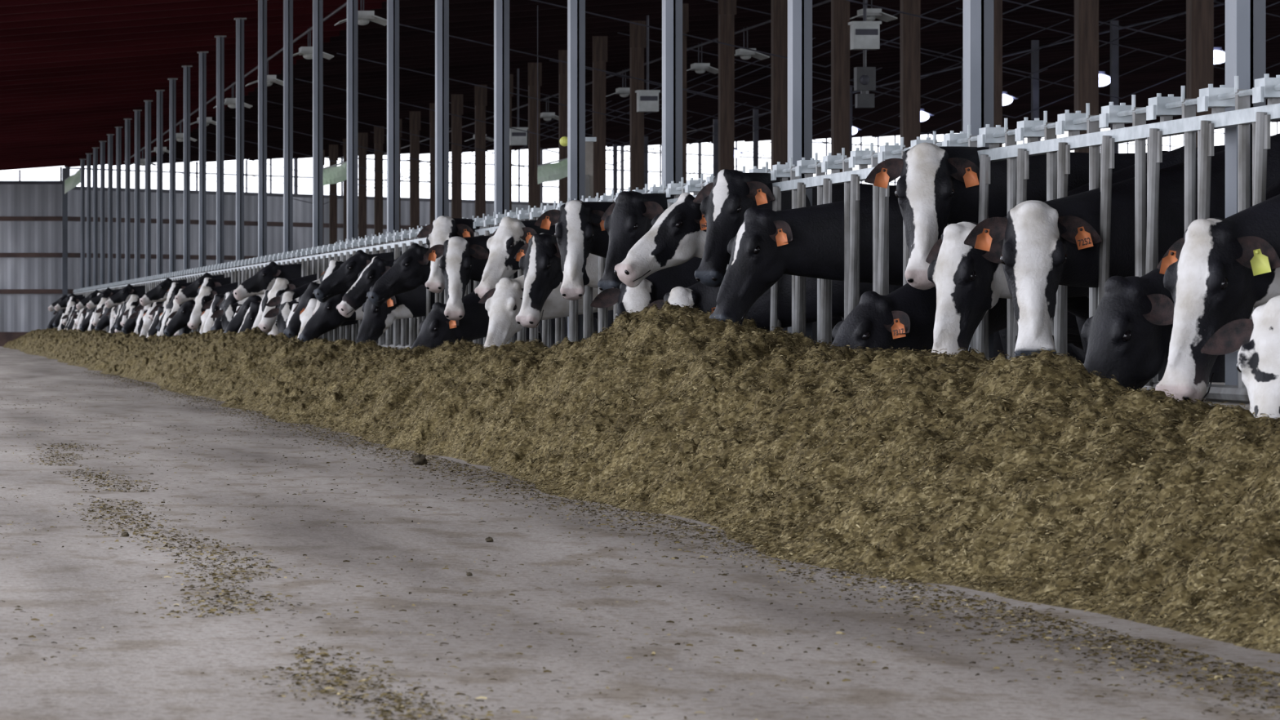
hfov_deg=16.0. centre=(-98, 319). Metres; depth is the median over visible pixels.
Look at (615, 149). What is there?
post
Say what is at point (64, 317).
cow
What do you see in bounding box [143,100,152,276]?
steel post
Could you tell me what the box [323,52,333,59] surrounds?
light
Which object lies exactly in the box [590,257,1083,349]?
cow
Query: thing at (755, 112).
post
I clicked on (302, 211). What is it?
wall
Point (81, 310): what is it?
cow
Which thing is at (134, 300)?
cow
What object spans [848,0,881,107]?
control box
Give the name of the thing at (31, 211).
wall
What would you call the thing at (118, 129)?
steel post
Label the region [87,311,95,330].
cow
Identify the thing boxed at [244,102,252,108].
light
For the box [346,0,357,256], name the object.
steel post
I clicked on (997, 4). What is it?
timber post
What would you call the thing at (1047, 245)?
cow
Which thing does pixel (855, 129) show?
light
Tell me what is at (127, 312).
cow
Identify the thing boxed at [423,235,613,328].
cow
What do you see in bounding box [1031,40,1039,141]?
post
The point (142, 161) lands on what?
light
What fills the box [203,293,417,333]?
cow
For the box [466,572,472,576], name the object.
clod
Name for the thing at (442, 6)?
steel post
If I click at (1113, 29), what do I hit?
post
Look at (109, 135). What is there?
steel post
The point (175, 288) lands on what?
cow
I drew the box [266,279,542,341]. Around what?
cow
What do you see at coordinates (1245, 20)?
steel post
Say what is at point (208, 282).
cow
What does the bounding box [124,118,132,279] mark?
steel post
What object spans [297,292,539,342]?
cow
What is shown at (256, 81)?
light
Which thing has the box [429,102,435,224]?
timber post
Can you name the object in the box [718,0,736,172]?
timber post
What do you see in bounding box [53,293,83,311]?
cow
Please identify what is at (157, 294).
cow
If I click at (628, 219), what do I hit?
cow
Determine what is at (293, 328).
cow
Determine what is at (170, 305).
cow
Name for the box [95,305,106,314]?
cow
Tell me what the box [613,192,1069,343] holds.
cow
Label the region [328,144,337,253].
timber post
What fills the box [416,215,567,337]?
cow
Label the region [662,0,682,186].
steel post
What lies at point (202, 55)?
steel post
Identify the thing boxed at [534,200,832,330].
cow
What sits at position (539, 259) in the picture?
cow
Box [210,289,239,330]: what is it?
cow
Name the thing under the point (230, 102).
light
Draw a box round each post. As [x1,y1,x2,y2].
[62,168,67,296]
[79,159,85,288]
[85,153,92,287]
[92,146,99,285]
[98,141,106,284]
[106,133,114,283]
[115,126,122,281]
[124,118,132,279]
[133,109,142,278]
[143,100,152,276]
[155,89,164,275]
[168,78,177,272]
[182,65,192,275]
[197,51,208,273]
[214,35,226,270]
[234,17,246,266]
[257,0,266,263]
[283,0,293,259]
[312,0,323,265]
[323,150,324,244]
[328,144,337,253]
[342,138,346,241]
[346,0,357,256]
[357,132,368,238]
[373,125,384,253]
[386,0,399,344]
[399,119,401,231]
[409,111,420,229]
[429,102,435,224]
[435,0,448,219]
[451,93,462,217]
[474,84,487,217]
[493,0,509,214]
[509,74,513,212]
[528,62,542,220]
[558,49,567,203]
[567,0,585,342]
[592,35,607,198]
[613,143,617,195]
[630,20,645,191]
[644,136,648,189]
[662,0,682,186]
[682,3,688,183]
[712,119,718,176]
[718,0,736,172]
[752,109,758,168]
[770,0,787,170]
[787,0,812,338]
[831,0,849,172]
[849,86,852,156]
[900,0,920,146]
[961,57,963,131]
[963,0,993,360]
[993,0,1002,146]
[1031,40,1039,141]
[1074,0,1098,152]
[1110,20,1118,153]
[1186,0,1213,146]
[1225,0,1266,385]
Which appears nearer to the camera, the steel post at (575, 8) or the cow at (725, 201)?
the cow at (725, 201)
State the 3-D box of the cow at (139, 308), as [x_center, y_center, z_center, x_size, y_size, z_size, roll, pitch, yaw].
[5.437,-0.003,72.299,3.326,1.407,0.670,0,0,-4]
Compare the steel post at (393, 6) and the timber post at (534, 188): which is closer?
the steel post at (393, 6)
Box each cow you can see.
[47,294,67,311]
[47,310,59,328]
[52,308,66,328]
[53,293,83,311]
[57,313,65,330]
[61,311,71,322]
[62,301,79,325]
[64,296,84,314]
[64,311,74,328]
[66,311,76,330]
[72,312,78,329]
[75,289,102,310]
[75,307,84,324]
[76,306,87,330]
[79,306,96,331]
[79,308,92,326]
[85,287,121,309]
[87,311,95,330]
[92,297,108,326]
[94,305,115,330]
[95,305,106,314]
[97,314,110,332]
[104,284,145,308]
[105,306,115,333]
[109,308,121,333]
[113,304,123,315]
[114,302,127,333]
[114,305,126,331]
[120,294,144,326]
[120,302,141,333]
[123,304,138,319]
[127,307,135,333]
[128,311,140,319]
[133,309,147,334]
[134,302,153,311]
[138,278,186,306]
[139,306,153,336]
[146,306,164,337]
[148,301,164,319]
[148,310,156,318]
[152,300,166,311]
[155,294,175,331]
[156,307,165,335]
[158,308,173,336]
[163,281,193,311]
[163,299,195,337]
[165,288,183,326]
[168,311,201,335]
[173,272,224,304]
[186,281,417,337]
[196,276,231,293]
[199,308,209,334]
[202,301,213,309]
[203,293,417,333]
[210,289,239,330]
[210,294,259,330]
[216,292,417,333]
[223,294,264,333]
[232,261,301,301]
[237,301,261,333]
[252,289,269,333]
[257,273,542,342]
[264,297,538,344]
[265,298,386,343]
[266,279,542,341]
[283,282,426,338]
[285,303,541,335]
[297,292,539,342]
[297,297,426,337]
[311,259,540,333]
[313,249,539,345]
[336,256,538,342]
[356,284,529,342]
[366,242,555,346]
[410,291,598,349]
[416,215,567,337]
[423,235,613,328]
[474,216,834,342]
[478,275,613,347]
[514,233,832,337]
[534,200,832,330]
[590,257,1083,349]
[597,191,1085,364]
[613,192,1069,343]
[647,270,1081,342]
[693,168,1082,344]
[709,191,1079,359]
[830,283,1088,356]
[864,142,1168,382]
[925,145,1225,385]
[964,133,1279,357]
[1080,178,1279,390]
[1155,194,1279,402]
[1200,295,1279,418]
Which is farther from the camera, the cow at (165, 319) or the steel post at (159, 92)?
the steel post at (159, 92)
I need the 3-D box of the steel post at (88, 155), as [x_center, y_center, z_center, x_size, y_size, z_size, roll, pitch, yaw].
[4.570,-1.692,108.425,0.160,4.784,0.160,0,0,0]
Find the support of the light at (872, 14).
hanging from the roof trusses
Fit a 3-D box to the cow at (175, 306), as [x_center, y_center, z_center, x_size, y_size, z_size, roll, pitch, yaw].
[5.438,-0.003,63.240,3.367,1.407,0.618,0,0,0]
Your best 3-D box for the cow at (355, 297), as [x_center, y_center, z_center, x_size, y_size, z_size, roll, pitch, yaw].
[5.446,-0.003,38.302,3.394,1.407,0.624,0,0,0]
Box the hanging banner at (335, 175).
[323,161,346,185]
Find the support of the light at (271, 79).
hanging from the ceiling
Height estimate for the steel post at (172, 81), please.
4.784 m
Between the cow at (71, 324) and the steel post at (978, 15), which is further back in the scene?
the cow at (71, 324)
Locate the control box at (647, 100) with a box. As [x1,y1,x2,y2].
[635,15,660,111]
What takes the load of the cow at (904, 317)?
on the floor
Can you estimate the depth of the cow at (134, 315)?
72.84 m
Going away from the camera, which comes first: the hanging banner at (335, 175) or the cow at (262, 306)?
the cow at (262, 306)
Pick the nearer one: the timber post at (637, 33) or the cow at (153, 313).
the timber post at (637, 33)
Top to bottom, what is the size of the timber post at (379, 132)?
5.258 m
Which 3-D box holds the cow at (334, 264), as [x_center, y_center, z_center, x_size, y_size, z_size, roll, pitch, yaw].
[5.472,-0.003,41.831,3.269,1.407,0.637,0,0,-2]
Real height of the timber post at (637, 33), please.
5.258 m
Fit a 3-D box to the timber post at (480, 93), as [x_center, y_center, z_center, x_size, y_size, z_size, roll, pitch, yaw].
[11.200,-1.929,85.780,0.240,5.258,0.200,0,0,0]
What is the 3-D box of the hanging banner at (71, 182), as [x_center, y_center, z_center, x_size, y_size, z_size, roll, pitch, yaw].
[4.500,-3.703,116.000,0.512,0.807,0.080,0,0,0]
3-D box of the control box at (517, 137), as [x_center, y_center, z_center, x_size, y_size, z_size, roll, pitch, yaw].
[11.200,-3.879,80.500,0.340,1.398,0.240,0,0,0]
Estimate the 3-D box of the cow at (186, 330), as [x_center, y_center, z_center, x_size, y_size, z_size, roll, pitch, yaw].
[5.415,-0.003,61.918,3.419,1.407,0.661,0,0,-4]
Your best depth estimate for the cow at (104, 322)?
83.90 m
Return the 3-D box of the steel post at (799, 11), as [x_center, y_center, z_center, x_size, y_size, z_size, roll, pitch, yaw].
[4.570,-1.692,22.520,0.160,4.784,0.160,0,0,0]
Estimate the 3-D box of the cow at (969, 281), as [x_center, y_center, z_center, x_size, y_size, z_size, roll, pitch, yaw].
[5.571,-0.003,17.709,3.142,1.407,0.699,0,0,-6]
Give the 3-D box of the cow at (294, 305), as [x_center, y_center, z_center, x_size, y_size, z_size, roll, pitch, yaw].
[5.472,-0.003,44.394,3.414,1.407,0.675,0,0,0]
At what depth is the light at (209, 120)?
85.08 m
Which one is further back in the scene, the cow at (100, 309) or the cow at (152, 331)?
the cow at (100, 309)
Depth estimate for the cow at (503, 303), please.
29.15 m
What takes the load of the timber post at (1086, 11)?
on the floor
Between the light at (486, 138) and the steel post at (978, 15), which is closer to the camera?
the steel post at (978, 15)
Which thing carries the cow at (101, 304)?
on the floor
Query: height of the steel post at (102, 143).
4.784 m
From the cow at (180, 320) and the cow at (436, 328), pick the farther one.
the cow at (180, 320)
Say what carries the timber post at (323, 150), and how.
on the floor
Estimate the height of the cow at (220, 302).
1.407 m
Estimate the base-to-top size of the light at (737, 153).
1.032 m
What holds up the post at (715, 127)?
on the floor
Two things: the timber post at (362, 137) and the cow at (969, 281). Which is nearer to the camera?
the cow at (969, 281)
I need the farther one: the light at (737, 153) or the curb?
the light at (737, 153)
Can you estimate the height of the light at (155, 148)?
0.455 m
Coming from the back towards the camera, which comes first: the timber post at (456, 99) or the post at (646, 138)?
the post at (646, 138)
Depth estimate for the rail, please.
17.62 m
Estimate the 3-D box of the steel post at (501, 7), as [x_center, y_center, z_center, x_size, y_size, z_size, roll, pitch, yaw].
[4.570,-1.692,33.725,0.160,4.784,0.160,0,0,0]
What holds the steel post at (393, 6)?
on the floor
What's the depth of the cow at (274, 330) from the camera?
47.17 m
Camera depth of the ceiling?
80.30 m
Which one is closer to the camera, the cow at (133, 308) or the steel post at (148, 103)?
the cow at (133, 308)
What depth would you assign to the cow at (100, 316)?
84.87 m
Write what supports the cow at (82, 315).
on the floor
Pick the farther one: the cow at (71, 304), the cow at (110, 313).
the cow at (71, 304)
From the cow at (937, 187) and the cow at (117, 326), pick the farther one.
the cow at (117, 326)
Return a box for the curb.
[1204,400,1249,410]
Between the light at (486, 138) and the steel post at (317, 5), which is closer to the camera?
the steel post at (317, 5)
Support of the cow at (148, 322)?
on the floor
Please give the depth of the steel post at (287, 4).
52.34 m
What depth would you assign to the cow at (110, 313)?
83.00 m
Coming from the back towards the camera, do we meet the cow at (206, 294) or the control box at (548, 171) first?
the control box at (548, 171)
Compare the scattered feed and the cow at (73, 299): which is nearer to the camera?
the scattered feed
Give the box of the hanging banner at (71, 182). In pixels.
[64,168,80,194]
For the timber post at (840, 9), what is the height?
5.258 m
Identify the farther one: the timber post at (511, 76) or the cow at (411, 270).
the timber post at (511, 76)
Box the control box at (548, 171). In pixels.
[537,4,567,184]
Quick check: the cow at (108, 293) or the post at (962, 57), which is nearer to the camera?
the cow at (108, 293)
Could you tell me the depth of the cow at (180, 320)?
60.97 m
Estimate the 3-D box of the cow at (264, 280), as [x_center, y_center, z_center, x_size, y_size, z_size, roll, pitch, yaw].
[5.380,-0.003,49.082,3.474,1.407,0.670,0,0,0]
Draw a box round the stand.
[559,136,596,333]
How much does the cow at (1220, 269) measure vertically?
1.407 m
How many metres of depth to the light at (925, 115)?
97.26 m
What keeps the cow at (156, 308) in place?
on the floor
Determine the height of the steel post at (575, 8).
4.784 m
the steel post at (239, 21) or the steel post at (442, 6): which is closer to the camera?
the steel post at (442, 6)
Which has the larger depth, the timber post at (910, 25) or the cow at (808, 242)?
the timber post at (910, 25)
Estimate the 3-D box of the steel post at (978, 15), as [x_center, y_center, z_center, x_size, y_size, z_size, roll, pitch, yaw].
[4.570,-1.692,18.785,0.160,4.784,0.160,0,0,0]
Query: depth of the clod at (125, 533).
14.29 m
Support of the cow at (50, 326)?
on the floor
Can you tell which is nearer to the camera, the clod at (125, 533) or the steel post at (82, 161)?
the clod at (125, 533)
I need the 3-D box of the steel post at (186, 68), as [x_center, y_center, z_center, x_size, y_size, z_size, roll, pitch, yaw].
[4.570,-1.692,71.075,0.160,4.784,0.160,0,0,0]
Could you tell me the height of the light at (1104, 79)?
1.032 m
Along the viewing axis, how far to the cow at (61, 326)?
107.89 m
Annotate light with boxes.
[130,146,156,165]
[151,146,169,153]
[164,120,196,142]
[190,117,216,125]
[223,81,235,108]
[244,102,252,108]
[245,80,257,86]
[266,57,283,86]
[293,26,312,59]
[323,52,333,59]
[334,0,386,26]
[465,133,493,141]
[540,95,558,120]
[605,68,630,97]
[686,42,718,73]
[734,26,769,59]
[734,147,744,157]
[829,123,862,134]
[849,0,897,22]
[897,108,934,121]
[1002,91,1018,105]
[1073,71,1110,86]
[1213,47,1225,64]
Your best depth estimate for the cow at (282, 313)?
45.35 m
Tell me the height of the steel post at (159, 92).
4.784 m
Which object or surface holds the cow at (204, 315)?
on the floor
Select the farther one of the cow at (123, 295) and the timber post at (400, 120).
the timber post at (400, 120)
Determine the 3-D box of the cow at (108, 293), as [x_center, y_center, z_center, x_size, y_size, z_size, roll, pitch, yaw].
[5.405,-0.003,88.689,3.465,1.407,0.650,0,0,0]
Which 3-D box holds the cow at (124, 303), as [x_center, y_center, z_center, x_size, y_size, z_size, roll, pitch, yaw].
[5.469,-0.003,79.298,3.320,1.404,0.661,0,0,0]
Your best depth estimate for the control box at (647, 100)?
66.40 m
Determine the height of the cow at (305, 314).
1.407 m
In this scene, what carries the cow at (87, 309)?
on the floor
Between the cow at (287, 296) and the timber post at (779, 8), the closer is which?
the cow at (287, 296)
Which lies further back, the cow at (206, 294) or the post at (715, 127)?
the post at (715, 127)
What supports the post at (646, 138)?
on the floor
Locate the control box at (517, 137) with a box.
[509,68,528,145]
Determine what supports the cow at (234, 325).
on the floor
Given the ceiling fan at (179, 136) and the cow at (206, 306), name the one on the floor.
the cow at (206, 306)
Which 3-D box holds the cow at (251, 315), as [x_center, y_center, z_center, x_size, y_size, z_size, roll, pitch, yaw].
[5.425,-0.003,49.725,3.439,1.407,0.618,0,0,0]
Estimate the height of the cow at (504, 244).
1.407 m
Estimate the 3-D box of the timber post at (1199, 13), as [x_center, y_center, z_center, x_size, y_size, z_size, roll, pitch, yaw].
[11.200,-1.929,38.200,0.240,5.258,0.200,0,0,0]
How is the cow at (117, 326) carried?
on the floor
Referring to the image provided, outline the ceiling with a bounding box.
[0,0,1279,170]
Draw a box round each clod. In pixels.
[120,531,128,536]
[411,454,427,464]
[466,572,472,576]
[484,536,493,542]
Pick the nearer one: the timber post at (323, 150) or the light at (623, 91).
the light at (623, 91)
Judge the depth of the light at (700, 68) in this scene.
75.82 m
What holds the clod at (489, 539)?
on the floor
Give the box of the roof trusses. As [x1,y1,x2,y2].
[124,0,1279,204]
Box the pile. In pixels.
[1,299,1279,653]
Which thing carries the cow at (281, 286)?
on the floor
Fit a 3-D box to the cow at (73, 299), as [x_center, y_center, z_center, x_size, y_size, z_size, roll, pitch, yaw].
[5.476,-0.003,106.260,3.260,1.407,0.707,0,0,0]
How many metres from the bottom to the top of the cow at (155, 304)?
1.407 m
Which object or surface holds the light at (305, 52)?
hanging from the ceiling
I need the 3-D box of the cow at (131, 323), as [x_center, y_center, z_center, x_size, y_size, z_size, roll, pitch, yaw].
[5.391,-0.003,73.625,3.505,1.407,0.617,0,0,0]
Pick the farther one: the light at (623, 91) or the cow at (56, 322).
the cow at (56, 322)
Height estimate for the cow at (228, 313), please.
1.407 m
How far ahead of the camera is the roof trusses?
76.60 m
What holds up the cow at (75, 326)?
on the floor
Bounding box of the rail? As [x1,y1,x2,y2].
[73,73,1279,403]
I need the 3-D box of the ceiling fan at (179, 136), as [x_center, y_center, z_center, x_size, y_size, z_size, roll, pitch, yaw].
[5.820,-3.957,92.600,0.640,0.455,0.700,0,0,0]
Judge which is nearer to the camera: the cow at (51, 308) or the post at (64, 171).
the cow at (51, 308)
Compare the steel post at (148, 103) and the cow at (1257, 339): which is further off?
the steel post at (148, 103)
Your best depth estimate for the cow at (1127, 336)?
14.93 m
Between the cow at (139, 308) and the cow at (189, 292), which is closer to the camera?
the cow at (189, 292)
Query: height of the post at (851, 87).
6.010 m
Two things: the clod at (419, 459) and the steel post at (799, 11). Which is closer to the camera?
the clod at (419, 459)
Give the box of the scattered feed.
[0,371,1279,719]
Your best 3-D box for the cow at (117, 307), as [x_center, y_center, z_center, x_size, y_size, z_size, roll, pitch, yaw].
[5.474,-0.003,81.119,3.254,1.407,0.710,0,0,0]
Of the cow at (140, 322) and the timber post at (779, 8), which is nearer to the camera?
the timber post at (779, 8)
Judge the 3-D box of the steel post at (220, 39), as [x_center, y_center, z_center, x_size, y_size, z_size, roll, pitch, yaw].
[4.570,-1.692,63.605,0.160,4.784,0.160,0,0,0]
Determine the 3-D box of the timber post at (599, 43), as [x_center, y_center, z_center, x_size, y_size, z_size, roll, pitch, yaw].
[11.200,-1.929,71.140,0.240,5.258,0.200,0,0,0]
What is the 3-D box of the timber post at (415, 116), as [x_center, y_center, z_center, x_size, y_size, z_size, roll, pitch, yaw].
[11.200,-1.929,96.760,0.240,5.258,0.200,0,0,0]
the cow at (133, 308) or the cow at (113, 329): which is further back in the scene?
the cow at (113, 329)
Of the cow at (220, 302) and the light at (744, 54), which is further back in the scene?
the light at (744, 54)
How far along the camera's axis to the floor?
10.76 m
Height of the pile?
0.808 m
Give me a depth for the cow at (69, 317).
102.77 m
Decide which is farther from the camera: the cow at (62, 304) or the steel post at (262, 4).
the cow at (62, 304)
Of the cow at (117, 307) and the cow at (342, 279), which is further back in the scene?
the cow at (117, 307)
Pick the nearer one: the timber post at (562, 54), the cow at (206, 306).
the cow at (206, 306)
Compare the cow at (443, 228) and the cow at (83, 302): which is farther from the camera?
the cow at (83, 302)
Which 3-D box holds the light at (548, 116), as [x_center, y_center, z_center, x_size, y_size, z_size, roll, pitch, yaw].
[13.700,-4.495,94.000,0.640,0.530,0.700,0,0,0]
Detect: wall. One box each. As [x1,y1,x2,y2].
[0,166,62,346]
[65,121,1279,296]
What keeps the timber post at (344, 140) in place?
on the floor
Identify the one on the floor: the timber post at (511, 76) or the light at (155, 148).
the timber post at (511, 76)
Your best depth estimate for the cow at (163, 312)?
65.66 m
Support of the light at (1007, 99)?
hanging from the roof trusses
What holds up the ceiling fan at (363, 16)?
hanging from the roof trusses
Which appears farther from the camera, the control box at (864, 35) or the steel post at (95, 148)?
the steel post at (95, 148)
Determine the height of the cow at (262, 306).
1.404 m
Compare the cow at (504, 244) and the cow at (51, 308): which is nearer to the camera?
the cow at (504, 244)
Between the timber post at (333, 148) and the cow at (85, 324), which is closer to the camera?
the cow at (85, 324)
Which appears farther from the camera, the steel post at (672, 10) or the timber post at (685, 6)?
the timber post at (685, 6)
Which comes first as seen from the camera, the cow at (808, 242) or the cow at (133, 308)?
the cow at (808, 242)
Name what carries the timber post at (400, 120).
on the floor
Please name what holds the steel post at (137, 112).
on the floor
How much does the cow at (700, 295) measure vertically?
1.407 m
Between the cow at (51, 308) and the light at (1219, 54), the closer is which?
the light at (1219, 54)
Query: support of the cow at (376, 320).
on the floor
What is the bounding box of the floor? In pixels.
[0,346,1279,719]

